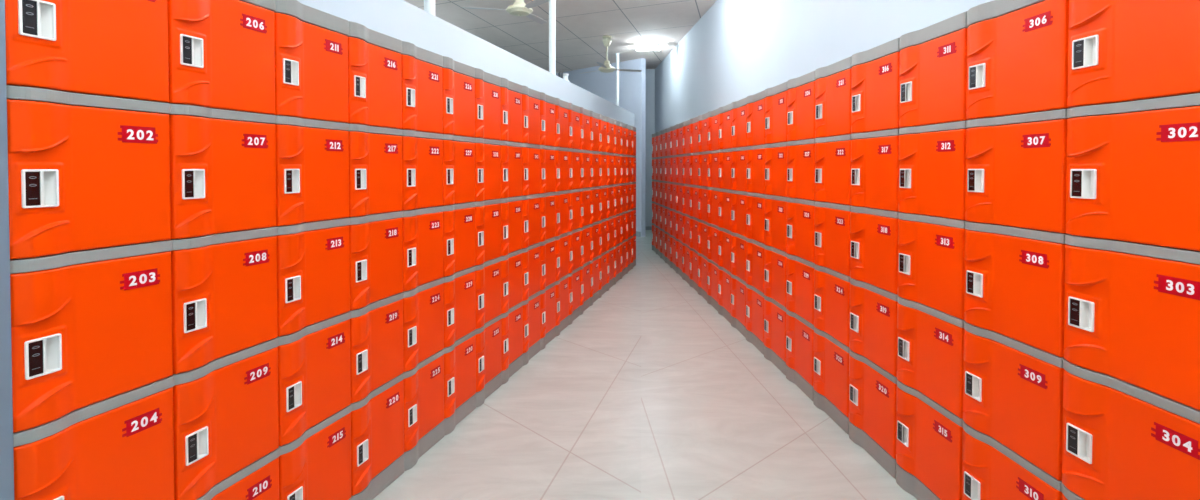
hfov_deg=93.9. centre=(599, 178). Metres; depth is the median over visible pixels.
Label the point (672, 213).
locker
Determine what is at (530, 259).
locker
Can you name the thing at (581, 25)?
ceiling
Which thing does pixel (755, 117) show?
locker
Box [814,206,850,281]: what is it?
locker
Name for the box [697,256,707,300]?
locker
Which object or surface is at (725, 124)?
locker
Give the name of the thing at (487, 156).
locker
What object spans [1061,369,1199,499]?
locker
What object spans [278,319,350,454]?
locker
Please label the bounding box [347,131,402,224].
locker
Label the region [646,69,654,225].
wall
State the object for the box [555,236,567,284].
locker
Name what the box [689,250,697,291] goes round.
locker
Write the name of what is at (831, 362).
locker
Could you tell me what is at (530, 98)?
locker
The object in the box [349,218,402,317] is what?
locker
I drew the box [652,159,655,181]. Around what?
locker
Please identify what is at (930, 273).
locker
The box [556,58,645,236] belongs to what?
wall
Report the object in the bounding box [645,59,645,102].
wall
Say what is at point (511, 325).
locker
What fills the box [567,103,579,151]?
locker
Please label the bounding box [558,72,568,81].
wall fitting
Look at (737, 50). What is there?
wall
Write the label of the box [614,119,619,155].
locker
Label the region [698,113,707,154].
locker
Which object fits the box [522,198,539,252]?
locker
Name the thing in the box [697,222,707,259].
locker
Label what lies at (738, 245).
locker
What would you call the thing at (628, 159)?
locker
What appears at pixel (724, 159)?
locker
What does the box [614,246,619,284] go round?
locker
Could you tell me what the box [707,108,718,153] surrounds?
locker
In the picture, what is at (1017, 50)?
locker
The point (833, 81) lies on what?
locker
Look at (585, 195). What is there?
locker
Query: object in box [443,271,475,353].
locker
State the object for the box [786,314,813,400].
locker
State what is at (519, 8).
ceiling fan
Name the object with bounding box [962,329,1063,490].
locker
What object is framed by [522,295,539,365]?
locker
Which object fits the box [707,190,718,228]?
locker
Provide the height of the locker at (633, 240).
0.415 m
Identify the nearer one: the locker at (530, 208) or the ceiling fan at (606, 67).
the locker at (530, 208)
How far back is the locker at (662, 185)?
8.31 m
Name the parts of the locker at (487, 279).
number plate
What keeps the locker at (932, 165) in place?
on the locker at (930, 273)
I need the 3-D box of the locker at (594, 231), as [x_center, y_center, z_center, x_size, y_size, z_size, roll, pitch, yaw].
[-0.281,0.656,5.697,0.499,0.359,0.341,0,1,14]
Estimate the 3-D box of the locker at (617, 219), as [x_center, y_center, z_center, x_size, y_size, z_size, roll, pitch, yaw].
[-0.023,0.638,6.694,0.499,0.359,0.341,0,1,14]
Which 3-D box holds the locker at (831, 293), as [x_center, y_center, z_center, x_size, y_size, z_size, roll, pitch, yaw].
[1.478,0.703,3.047,0.499,0.359,0.403,0,1,-3]
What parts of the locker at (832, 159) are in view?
number plate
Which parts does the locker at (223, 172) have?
number plate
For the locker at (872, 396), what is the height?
0.415 m
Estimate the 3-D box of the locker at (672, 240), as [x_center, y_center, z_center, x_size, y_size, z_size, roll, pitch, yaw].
[1.208,1.012,7.495,0.499,0.415,0.403,0,1,-3]
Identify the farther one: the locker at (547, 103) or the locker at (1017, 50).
the locker at (547, 103)
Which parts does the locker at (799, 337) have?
number plate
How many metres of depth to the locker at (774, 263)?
3.83 m
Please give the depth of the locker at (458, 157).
2.96 m
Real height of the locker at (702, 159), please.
0.359 m
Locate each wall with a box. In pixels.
[297,0,633,126]
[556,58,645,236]
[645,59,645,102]
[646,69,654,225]
[655,0,993,132]
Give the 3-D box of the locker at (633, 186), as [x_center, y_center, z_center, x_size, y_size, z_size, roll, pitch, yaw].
[0.234,0.260,7.683,0.499,0.359,0.341,0,1,14]
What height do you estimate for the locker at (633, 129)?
0.418 m
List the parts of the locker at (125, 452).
number plate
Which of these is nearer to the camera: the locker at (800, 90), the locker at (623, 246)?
the locker at (800, 90)
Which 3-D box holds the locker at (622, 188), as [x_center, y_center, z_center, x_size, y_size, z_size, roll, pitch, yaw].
[0.062,0.272,7.019,0.499,0.359,0.341,0,1,14]
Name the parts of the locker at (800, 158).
number plate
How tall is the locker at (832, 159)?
0.359 m
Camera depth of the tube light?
9.67 m
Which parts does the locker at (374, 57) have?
number plate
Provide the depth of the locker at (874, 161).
2.59 m
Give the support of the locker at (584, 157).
on the locker at (585, 195)
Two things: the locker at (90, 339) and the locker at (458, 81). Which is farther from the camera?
the locker at (458, 81)
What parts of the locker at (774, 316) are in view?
number plate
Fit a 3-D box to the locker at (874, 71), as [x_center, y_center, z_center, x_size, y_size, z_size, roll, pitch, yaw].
[1.503,-0.398,2.623,0.499,0.418,0.403,0,1,-3]
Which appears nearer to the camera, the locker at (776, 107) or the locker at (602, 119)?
the locker at (776, 107)
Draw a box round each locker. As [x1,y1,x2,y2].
[5,0,170,113]
[7,99,172,273]
[10,251,173,446]
[13,387,173,499]
[165,0,275,123]
[169,115,277,249]
[171,236,278,384]
[173,347,279,499]
[211,457,278,499]
[274,0,348,130]
[275,124,349,234]
[276,225,350,345]
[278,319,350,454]
[279,413,351,499]
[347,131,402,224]
[348,21,401,135]
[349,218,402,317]
[350,299,403,410]
[350,380,404,499]
[401,41,442,139]
[401,212,443,297]
[402,136,442,216]
[403,284,443,378]
[403,355,443,470]
[442,56,474,142]
[443,140,474,210]
[443,207,474,282]
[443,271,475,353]
[444,335,475,435]
[473,68,500,144]
[475,143,500,206]
[475,203,500,270]
[475,261,500,333]
[475,319,501,406]
[499,78,521,146]
[500,145,521,202]
[500,200,521,260]
[501,253,521,318]
[501,306,522,384]
[522,85,539,148]
[522,147,539,199]
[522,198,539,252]
[522,246,539,304]
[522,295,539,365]
[539,196,554,245]
[540,92,554,149]
[540,149,554,196]
[540,241,554,293]
[540,286,554,349]
[553,98,568,150]
[554,194,567,239]
[555,150,567,194]
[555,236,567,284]
[555,278,568,336]
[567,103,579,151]
[568,152,579,192]
[568,192,579,234]
[568,231,579,276]
[568,270,579,324]
[578,107,589,152]
[580,153,589,191]
[580,191,589,230]
[580,227,589,269]
[580,264,589,314]
[588,111,598,153]
[588,154,598,189]
[589,189,598,226]
[590,224,598,263]
[590,259,598,305]
[597,114,606,154]
[598,254,606,297]
[599,154,606,188]
[599,188,606,223]
[599,221,606,257]
[606,117,613,155]
[606,155,613,187]
[606,249,613,290]
[607,187,613,220]
[607,218,613,252]
[612,156,619,186]
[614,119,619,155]
[614,186,619,217]
[614,216,619,248]
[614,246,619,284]
[620,122,625,156]
[620,156,625,185]
[620,185,625,215]
[620,214,625,244]
[620,242,625,278]
[624,124,630,156]
[626,157,630,184]
[626,184,630,212]
[626,212,630,240]
[626,239,630,273]
[631,126,635,157]
[631,157,635,183]
[631,184,635,210]
[631,210,635,237]
[631,236,635,268]
[652,133,655,158]
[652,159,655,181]
[652,181,655,203]
[652,203,655,226]
[652,225,655,252]
[655,205,659,228]
[655,228,659,255]
[656,131,660,158]
[656,159,660,181]
[656,182,659,205]
[660,129,664,158]
[660,158,664,182]
[660,183,664,207]
[660,206,664,232]
[660,230,664,260]
[665,127,670,157]
[665,158,669,183]
[665,183,669,209]
[665,208,669,235]
[665,234,669,265]
[670,125,675,157]
[670,157,675,184]
[670,184,675,211]
[670,211,675,239]
[670,237,675,271]
[675,241,682,276]
[676,123,682,156]
[676,157,682,185]
[676,185,682,214]
[676,213,682,243]
[682,120,689,155]
[682,156,690,186]
[682,186,689,217]
[682,216,689,248]
[682,245,689,283]
[689,155,697,187]
[689,187,697,220]
[689,219,697,253]
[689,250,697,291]
[690,116,698,155]
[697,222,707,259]
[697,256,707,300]
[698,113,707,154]
[698,154,707,189]
[698,188,707,224]
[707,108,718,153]
[707,153,718,190]
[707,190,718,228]
[707,226,718,266]
[707,262,717,310]
[718,104,731,152]
[718,152,731,192]
[718,192,731,233]
[718,230,730,275]
[718,269,730,323]
[730,277,745,337]
[731,97,746,151]
[731,150,746,194]
[731,194,746,239]
[731,235,745,285]
[745,287,763,354]
[746,90,764,149]
[746,149,765,197]
[746,196,764,247]
[746,241,763,296]
[764,146,786,201]
[764,199,786,256]
[764,249,786,311]
[764,299,785,374]
[765,82,787,147]
[786,202,814,267]
[786,258,813,329]
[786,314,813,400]
[787,71,815,145]
[787,144,814,205]
[813,332,848,434]
[814,140,850,210]
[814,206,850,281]
[814,269,849,352]
[815,57,851,142]
[849,284,896,383]
[849,354,896,478]
[850,135,898,217]
[850,212,897,300]
[851,38,899,139]
[896,302,963,426]
[896,386,962,499]
[897,219,964,327]
[898,129,965,228]
[899,11,967,134]
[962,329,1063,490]
[962,429,1061,499]
[964,229,1067,367]
[965,119,1066,243]
[966,0,1068,127]
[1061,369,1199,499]
[1063,245,1199,423]
[1065,106,1199,263]
[1067,0,1199,117]
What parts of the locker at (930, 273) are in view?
number plate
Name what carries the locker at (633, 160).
on the locker at (633, 186)
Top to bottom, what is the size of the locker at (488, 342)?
0.415 m
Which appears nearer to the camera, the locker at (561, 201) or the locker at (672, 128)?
the locker at (561, 201)
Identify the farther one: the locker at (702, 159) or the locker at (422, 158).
the locker at (702, 159)
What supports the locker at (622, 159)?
on the locker at (622, 188)
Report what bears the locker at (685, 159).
on the locker at (685, 189)
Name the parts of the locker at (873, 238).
number plate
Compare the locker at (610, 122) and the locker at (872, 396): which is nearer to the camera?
the locker at (872, 396)
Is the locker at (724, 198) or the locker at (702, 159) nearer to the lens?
the locker at (724, 198)
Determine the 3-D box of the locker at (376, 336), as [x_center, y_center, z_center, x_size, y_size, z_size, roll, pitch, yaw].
[-1.138,0.715,2.377,0.499,0.359,0.341,0,1,14]
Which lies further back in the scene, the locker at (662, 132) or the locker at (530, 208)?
the locker at (662, 132)
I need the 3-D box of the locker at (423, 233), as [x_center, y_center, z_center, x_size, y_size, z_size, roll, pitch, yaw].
[-1.052,0.349,2.702,0.499,0.359,0.341,0,1,14]
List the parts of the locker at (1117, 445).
number plate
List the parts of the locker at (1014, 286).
number plate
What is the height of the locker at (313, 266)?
0.359 m
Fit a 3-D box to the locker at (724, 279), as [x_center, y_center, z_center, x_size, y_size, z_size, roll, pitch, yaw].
[1.355,1.055,5.073,0.499,0.415,0.403,0,1,-3]
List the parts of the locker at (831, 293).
number plate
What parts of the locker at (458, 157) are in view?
number plate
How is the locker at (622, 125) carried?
on the locker at (622, 159)
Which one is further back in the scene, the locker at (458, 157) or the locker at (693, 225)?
the locker at (693, 225)
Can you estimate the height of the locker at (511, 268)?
0.359 m
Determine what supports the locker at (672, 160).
on the locker at (672, 186)
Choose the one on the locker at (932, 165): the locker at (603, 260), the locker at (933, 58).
the locker at (933, 58)
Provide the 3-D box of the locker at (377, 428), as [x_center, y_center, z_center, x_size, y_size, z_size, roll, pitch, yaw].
[-1.138,1.103,2.384,0.499,0.415,0.341,0,1,14]
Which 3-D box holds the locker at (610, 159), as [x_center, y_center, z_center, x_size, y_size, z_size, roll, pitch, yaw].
[-0.109,-0.076,6.348,0.499,0.359,0.341,0,1,14]
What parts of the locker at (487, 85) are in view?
number plate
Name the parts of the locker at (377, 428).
number plate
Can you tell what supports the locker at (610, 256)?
on the floor
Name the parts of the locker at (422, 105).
number plate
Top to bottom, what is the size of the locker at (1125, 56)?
0.418 m
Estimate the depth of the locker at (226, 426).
1.63 m
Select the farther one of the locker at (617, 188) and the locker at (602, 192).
the locker at (617, 188)
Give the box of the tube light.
[635,44,660,50]
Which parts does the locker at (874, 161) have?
number plate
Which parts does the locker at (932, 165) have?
number plate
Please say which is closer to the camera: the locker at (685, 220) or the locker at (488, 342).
the locker at (488, 342)
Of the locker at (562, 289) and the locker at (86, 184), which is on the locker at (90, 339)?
the locker at (86, 184)
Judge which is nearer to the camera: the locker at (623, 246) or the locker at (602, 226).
the locker at (602, 226)
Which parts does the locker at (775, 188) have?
number plate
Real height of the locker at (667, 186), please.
0.359 m
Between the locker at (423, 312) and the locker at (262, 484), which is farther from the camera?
the locker at (423, 312)
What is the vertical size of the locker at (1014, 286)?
0.359 m
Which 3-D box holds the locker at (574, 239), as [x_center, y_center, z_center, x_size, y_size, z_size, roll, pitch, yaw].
[-0.452,0.667,5.033,0.499,0.359,0.341,0,1,14]
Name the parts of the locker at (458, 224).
number plate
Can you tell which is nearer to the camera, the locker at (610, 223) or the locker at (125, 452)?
the locker at (125, 452)
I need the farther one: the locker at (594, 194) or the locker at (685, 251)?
the locker at (685, 251)
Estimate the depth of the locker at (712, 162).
5.43 m
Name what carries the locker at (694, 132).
on the locker at (693, 180)
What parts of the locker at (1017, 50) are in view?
number plate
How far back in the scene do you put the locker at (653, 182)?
9.11 m
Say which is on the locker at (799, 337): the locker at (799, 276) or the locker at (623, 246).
the locker at (799, 276)
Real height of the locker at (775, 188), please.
0.359 m
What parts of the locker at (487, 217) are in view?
number plate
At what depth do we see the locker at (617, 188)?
6.64 m
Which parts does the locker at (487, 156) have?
number plate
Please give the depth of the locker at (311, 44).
1.94 m
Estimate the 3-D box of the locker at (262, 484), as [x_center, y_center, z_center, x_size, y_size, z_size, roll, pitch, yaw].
[-1.309,1.115,1.719,0.499,0.415,0.342,0,1,14]
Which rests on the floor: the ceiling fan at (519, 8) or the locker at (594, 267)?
the locker at (594, 267)
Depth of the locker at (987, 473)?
1.87 m
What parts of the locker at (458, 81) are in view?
number plate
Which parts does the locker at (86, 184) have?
number plate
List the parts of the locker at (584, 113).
door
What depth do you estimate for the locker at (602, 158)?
5.95 m
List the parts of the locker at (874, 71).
number plate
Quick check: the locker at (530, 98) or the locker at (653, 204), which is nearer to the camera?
the locker at (530, 98)
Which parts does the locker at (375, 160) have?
number plate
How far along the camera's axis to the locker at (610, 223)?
6.32 m
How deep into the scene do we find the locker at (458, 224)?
2.96 m
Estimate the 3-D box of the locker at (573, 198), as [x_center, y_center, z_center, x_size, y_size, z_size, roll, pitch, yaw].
[-0.452,0.308,5.027,0.499,0.359,0.341,0,1,14]
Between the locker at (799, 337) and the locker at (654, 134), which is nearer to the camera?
the locker at (799, 337)
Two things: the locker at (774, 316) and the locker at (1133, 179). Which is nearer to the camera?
the locker at (1133, 179)
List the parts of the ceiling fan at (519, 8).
blade, blade, blade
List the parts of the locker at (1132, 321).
number plate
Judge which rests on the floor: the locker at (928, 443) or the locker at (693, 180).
the locker at (928, 443)
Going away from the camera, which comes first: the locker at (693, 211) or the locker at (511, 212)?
the locker at (511, 212)
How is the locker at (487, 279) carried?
on the locker at (488, 342)
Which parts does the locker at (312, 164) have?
number plate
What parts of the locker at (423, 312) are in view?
number plate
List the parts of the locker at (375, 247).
number plate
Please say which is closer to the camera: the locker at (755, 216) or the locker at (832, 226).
the locker at (832, 226)
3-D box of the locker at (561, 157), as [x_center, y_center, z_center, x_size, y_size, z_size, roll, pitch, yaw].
[-0.538,-0.046,4.688,0.499,0.359,0.341,0,1,14]
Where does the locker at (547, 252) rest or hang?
on the locker at (547, 300)
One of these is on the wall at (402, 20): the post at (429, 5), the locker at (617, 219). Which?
the post at (429, 5)
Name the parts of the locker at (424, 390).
number plate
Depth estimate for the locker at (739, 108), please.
4.62 m
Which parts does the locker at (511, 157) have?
number plate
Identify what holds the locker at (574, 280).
on the floor
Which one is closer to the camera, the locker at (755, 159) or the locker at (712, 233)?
the locker at (755, 159)
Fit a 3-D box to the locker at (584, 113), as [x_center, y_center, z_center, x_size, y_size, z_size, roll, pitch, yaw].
[-0.366,-0.447,5.345,0.499,0.418,0.341,0,1,14]
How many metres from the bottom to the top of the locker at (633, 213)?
0.359 m
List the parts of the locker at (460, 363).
number plate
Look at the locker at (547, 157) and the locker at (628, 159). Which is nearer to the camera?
the locker at (547, 157)
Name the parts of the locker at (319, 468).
number plate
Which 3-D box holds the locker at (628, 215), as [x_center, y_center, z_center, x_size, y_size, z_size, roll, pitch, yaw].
[0.148,0.626,7.358,0.499,0.359,0.341,0,1,14]
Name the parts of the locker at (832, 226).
number plate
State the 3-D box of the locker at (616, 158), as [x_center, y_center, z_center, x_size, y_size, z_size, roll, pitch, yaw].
[-0.023,-0.082,6.681,0.499,0.359,0.341,0,1,14]
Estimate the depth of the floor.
2.94 m
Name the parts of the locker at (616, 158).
door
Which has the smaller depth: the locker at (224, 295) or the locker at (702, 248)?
the locker at (224, 295)
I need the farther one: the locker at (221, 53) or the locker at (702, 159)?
the locker at (702, 159)
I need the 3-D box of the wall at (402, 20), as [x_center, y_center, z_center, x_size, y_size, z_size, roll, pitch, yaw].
[-1.136,0.113,3.653,0.100,2.350,13.761,0,1,14]
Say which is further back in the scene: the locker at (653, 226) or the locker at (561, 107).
the locker at (653, 226)
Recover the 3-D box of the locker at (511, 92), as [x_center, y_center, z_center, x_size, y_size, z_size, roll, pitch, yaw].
[-0.795,-0.417,3.685,0.499,0.418,0.341,0,1,14]
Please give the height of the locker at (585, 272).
0.415 m
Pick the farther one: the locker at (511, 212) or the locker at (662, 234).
the locker at (662, 234)
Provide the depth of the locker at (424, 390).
2.64 m
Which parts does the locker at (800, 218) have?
number plate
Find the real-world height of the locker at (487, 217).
0.359 m
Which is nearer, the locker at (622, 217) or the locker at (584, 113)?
the locker at (584, 113)
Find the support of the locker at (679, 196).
on the locker at (679, 225)
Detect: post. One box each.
[424,0,434,15]
[549,0,555,74]
[615,53,619,105]
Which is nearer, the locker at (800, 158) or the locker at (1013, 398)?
the locker at (1013, 398)
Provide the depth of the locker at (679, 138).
7.06 m
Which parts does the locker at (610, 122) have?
door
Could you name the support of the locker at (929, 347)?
on the locker at (928, 443)
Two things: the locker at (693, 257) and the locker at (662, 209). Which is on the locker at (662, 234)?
the locker at (662, 209)
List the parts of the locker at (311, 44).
number plate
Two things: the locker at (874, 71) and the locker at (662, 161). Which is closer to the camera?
the locker at (874, 71)
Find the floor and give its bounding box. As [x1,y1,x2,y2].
[373,230,916,499]
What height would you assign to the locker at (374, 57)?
0.418 m
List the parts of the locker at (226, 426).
number plate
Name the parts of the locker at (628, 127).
door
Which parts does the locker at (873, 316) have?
number plate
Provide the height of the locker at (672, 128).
0.418 m
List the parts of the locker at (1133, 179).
number plate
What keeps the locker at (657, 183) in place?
on the locker at (657, 222)
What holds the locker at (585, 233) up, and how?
on the locker at (585, 272)
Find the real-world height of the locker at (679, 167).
0.359 m
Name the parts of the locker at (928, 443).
number plate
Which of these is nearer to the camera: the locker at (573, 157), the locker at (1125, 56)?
the locker at (1125, 56)
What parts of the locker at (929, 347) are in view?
number plate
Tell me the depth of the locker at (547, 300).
4.30 m
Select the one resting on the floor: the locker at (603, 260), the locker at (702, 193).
the locker at (603, 260)
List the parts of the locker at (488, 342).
number plate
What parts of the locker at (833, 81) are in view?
number plate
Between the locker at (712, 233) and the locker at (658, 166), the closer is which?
the locker at (712, 233)
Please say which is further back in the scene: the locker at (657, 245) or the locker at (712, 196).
the locker at (657, 245)
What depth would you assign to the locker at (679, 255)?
7.08 m
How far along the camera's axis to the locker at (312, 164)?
1.95 m
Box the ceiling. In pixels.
[404,0,716,72]
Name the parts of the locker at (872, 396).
number plate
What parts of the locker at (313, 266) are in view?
number plate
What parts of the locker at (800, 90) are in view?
number plate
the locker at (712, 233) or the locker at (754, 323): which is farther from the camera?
the locker at (712, 233)
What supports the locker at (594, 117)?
on the locker at (594, 158)
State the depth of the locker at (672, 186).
7.50 m
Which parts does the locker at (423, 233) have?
number plate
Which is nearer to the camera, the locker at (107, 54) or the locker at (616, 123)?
the locker at (107, 54)
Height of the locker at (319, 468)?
0.415 m
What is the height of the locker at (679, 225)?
0.359 m
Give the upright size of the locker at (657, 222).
0.359 m
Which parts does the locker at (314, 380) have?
number plate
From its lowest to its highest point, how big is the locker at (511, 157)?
0.359 m
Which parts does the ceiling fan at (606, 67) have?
blade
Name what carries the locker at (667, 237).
on the floor
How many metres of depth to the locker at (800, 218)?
3.42 m
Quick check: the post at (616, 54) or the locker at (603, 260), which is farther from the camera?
the post at (616, 54)
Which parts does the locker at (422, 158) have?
number plate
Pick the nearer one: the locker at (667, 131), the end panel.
the end panel
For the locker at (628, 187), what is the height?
0.359 m
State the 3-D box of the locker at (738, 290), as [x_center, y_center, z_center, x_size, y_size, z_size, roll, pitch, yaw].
[1.380,1.062,4.669,0.499,0.415,0.403,0,1,-3]
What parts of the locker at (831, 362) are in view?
number plate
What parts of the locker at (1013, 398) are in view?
number plate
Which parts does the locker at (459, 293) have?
number plate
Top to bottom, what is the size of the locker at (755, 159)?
0.359 m
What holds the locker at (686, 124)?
on the locker at (685, 159)
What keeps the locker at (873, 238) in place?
on the locker at (873, 316)
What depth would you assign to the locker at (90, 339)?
1.28 m
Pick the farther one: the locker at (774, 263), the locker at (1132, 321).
the locker at (774, 263)
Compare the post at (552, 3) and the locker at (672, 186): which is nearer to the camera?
the post at (552, 3)
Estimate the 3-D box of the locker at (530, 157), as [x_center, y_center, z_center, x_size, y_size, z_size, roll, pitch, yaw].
[-0.709,-0.034,4.024,0.499,0.359,0.341,0,1,14]
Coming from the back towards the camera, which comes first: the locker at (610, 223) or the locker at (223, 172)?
the locker at (610, 223)
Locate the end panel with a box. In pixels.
[0,0,13,499]
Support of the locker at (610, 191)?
on the locker at (610, 223)
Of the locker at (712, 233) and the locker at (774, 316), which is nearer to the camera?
the locker at (774, 316)
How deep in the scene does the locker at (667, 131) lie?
7.89 m
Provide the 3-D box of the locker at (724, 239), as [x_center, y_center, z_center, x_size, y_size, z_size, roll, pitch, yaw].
[1.355,0.667,5.066,0.499,0.359,0.403,0,1,-3]
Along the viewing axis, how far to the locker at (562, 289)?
4.63 m
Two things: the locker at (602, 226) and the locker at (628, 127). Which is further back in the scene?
the locker at (628, 127)
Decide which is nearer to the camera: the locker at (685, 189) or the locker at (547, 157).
the locker at (547, 157)
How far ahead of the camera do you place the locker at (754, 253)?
4.23 m
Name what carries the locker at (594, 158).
on the locker at (594, 194)
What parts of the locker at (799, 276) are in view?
number plate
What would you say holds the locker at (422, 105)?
on the locker at (422, 158)
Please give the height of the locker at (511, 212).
0.359 m
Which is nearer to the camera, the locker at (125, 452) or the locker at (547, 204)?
the locker at (125, 452)
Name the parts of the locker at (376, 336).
number plate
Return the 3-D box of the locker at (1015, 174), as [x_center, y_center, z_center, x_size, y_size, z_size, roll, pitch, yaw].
[1.552,0.005,1.823,0.499,0.359,0.403,0,1,-3]
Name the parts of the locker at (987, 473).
number plate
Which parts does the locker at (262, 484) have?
number plate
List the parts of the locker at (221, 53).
number plate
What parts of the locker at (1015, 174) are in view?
number plate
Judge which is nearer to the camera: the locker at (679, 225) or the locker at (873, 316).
the locker at (873, 316)
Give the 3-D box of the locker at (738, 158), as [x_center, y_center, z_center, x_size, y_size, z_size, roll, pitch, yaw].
[1.380,-0.046,4.649,0.499,0.359,0.403,0,1,-3]
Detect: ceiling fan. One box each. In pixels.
[462,0,549,23]
[580,35,641,73]
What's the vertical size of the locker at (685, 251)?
0.415 m
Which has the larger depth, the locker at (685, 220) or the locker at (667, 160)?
the locker at (667, 160)
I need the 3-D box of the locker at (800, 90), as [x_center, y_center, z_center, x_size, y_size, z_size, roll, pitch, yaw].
[1.454,-0.413,3.431,0.499,0.418,0.403,0,1,-3]
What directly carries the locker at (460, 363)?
on the floor
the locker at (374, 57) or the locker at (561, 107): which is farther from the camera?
the locker at (561, 107)
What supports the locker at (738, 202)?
on the locker at (738, 245)
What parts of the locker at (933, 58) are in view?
number plate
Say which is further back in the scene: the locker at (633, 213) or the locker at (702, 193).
the locker at (633, 213)
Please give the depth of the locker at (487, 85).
3.28 m
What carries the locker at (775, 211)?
on the locker at (774, 263)
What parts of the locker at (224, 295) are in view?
number plate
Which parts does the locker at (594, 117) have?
door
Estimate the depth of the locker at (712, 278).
5.47 m
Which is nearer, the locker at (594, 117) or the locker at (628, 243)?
the locker at (594, 117)
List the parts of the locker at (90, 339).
number plate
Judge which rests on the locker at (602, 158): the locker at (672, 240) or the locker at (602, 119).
the locker at (602, 119)
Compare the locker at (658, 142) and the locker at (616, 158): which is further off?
the locker at (658, 142)
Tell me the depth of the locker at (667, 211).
7.90 m
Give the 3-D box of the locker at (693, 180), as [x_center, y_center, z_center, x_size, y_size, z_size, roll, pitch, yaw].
[1.282,-0.075,6.264,0.499,0.359,0.403,0,1,-3]

